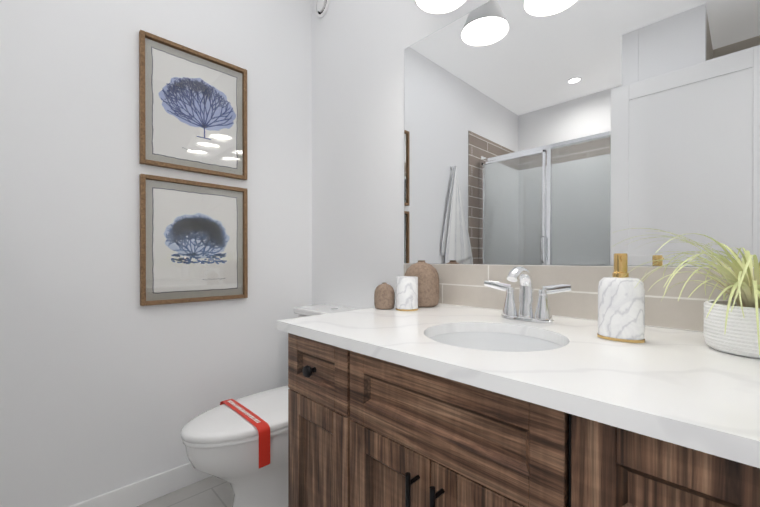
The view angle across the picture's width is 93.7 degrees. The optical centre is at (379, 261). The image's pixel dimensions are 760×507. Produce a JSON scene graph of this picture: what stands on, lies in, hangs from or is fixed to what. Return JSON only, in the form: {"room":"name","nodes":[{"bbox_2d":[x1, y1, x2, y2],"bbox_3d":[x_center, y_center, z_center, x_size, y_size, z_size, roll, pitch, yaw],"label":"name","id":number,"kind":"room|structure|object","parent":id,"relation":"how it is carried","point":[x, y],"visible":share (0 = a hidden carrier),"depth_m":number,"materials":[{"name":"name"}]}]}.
{"room":"bathroom","nodes":[
{"label":"bathroom","id":0,"kind":"room"},
{"bbox_2d":[0,0,311,506],"bbox_3d":[-1.523,-0.310,1.205,2.975,2.780,0.100,0,0,-44],"label":"wall","id":1,"kind":"structure","parent":0,"point":[108,383],"depth_m":1.51,"materials":[{"name":"white paint"}]},
{"bbox_2d":[69,462,211,506],"bbox_3d":[-1.058,1.026,1.583,1.792,0.105,0.016,0,0,-44],"label":"baseboard","id":2,"kind":"structure","parent":1,"relation":"attached to","point":[140,492],"depth_m":1.58,"materials":[{"name":"white"}]},
{"bbox_2d":[139,30,246,179],"bbox_3d":[-0.884,-0.724,1.734,0.480,0.582,0.028,0,0,-44],"label":"picture","id":3,"kind":"object","parent":1,"relation":"attached to","point":[192,110],"visible":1,"depth_m":1.71,"materials":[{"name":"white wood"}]},
{"bbox_2d":[139,174,247,305],"bbox_3d":[-0.884,-0.095,1.737,0.480,0.581,0.028,0,0,-44],"label":"picture","id":4,"kind":"object","parent":1,"relation":"attached to","point":[193,241],"visible":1,"depth_m":1.72,"materials":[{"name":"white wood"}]},
{"bbox_2d":[137,476,233,506],"bbox_3d":[-0.182,1.137,-0.091,3.075,0.100,3.840,0,0,-44],"label":"floor","id":5,"kind":"structure","parent":0,"point":[212,491],"depth_m":1.63,"materials":[{"name":"tile"}]},
{"bbox_2d":[181,304,359,506],"bbox_3d":[-0.458,0.662,1.648,0.833,0.831,0.470,0,0,-44],"label":"toilet","id":6,"kind":"object","parent":5,"relation":"on","point":[240,445],"visible":0.48,"depth_m":1.45,"materials":[{"name":"white ceramic"}]},
{"bbox_2d":[277,303,759,506],"bbox_3d":[0.336,0.632,0.919,0.716,0.900,1.160,0,0,-44],"label":"bathroom vanity","id":7,"kind":"object","parent":5,"relation":"on","point":[443,405],"visible":1,"depth_m":0.65,"materials":[{"name":"brown wood"}]},
{"bbox_2d":[374,282,394,309],"bbox_3d":[0.017,0.130,1.353,0.078,0.098,0.078,0,0,-44],"label":"vase","id":8,"kind":"object","parent":7,"relation":"on","point":[384,295],"visible":1,"depth_m":1.32,"materials":[{"name":"brown ceramic"}]},
{"bbox_2d":[396,276,417,310],"bbox_3d":[0.100,0.118,1.323,0.084,0.122,0.084,0,0,-44],"label":"tumbler","id":9,"kind":"object","parent":7,"relation":"on","point":[406,293],"visible":0.98,"depth_m":1.29,"materials":[{"name":"white stone"}]},
{"bbox_2d":[405,260,438,306],"bbox_3d":[0.167,0.087,1.437,0.142,0.182,0.142,0,0,-44],"label":"vase","id":10,"kind":"object","parent":7,"relation":"on","point":[425,273],"visible":0.83,"depth_m":1.38,"materials":[{"name":"brown ceramic"}]},
{"bbox_2d":[484,266,571,322],"bbox_3d":[0.423,0.098,1.070,0.134,0.166,0.269,0,0,-44],"label":"faucet","id":11,"kind":"object","parent":7,"relation":"on","point":[543,313],"visible":1,"depth_m":1.08,"materials":[{"name":"silver metal"}]},
{"bbox_2d":[597,253,644,342],"bbox_3d":[0.562,0.082,0.833,0.062,0.200,0.094,0,0,-44],"label":"soap dispenser","id":12,"kind":"object","parent":7,"relation":"on","point":[621,309],"visible":1,"depth_m":0.81,"materials":[{"name":"white stone"}]},
{"bbox_2d":[607,228,759,358],"bbox_3d":[0.670,0.052,0.722,0.484,0.260,0.404,0,0,-44],"label":"potted plant","id":13,"kind":"object","parent":7,"relation":"on","point":[730,326],"visible":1,"depth_m":0.69,"materials":[{"name":"white"}]},
{"bbox_2d":[312,0,759,308],"bbox_3d":[0.847,-0.308,0.972,0.106,2.780,3.740,0,0,-44],"label":"wall","id":14,"kind":"structure","parent":0,"point":[556,132],"depth_m":1.23,"materials":[{"name":"white paint"}]},
{"bbox_2d":[315,0,329,17],"bbox_3d":[-0.348,-1.521,2.109,0.021,0.140,0.140,0,0,-44],"label":"air vent","id":15,"kind":"object","parent":14,"relation":"attached to","point":[321,7],"visible":1,"depth_m":2.10,"materials":[{"name":"white plastic"}]},
{"bbox_2d":[415,0,466,13],"bbox_3d":[0.442,-1.133,1.129,0.260,0.315,0.756,0,0,-44],"label":"sconce","id":16,"kind":"object","parent":14,"relation":"attached to","point":[437,6],"visible":1,"depth_m":1.38,"materials":[{"name":"white glass"}]},
{"bbox_2d":[404,264,753,331],"bbox_3d":[0.554,0.096,1.201,0.008,0.166,1.263,0,0,-44],"label":"tile backsplash","id":17,"kind":"structure","parent":14,"relation":"attached to","point":[461,285],"depth_m":1.11,"materials":[{"name":"beige tile"}]}
]}

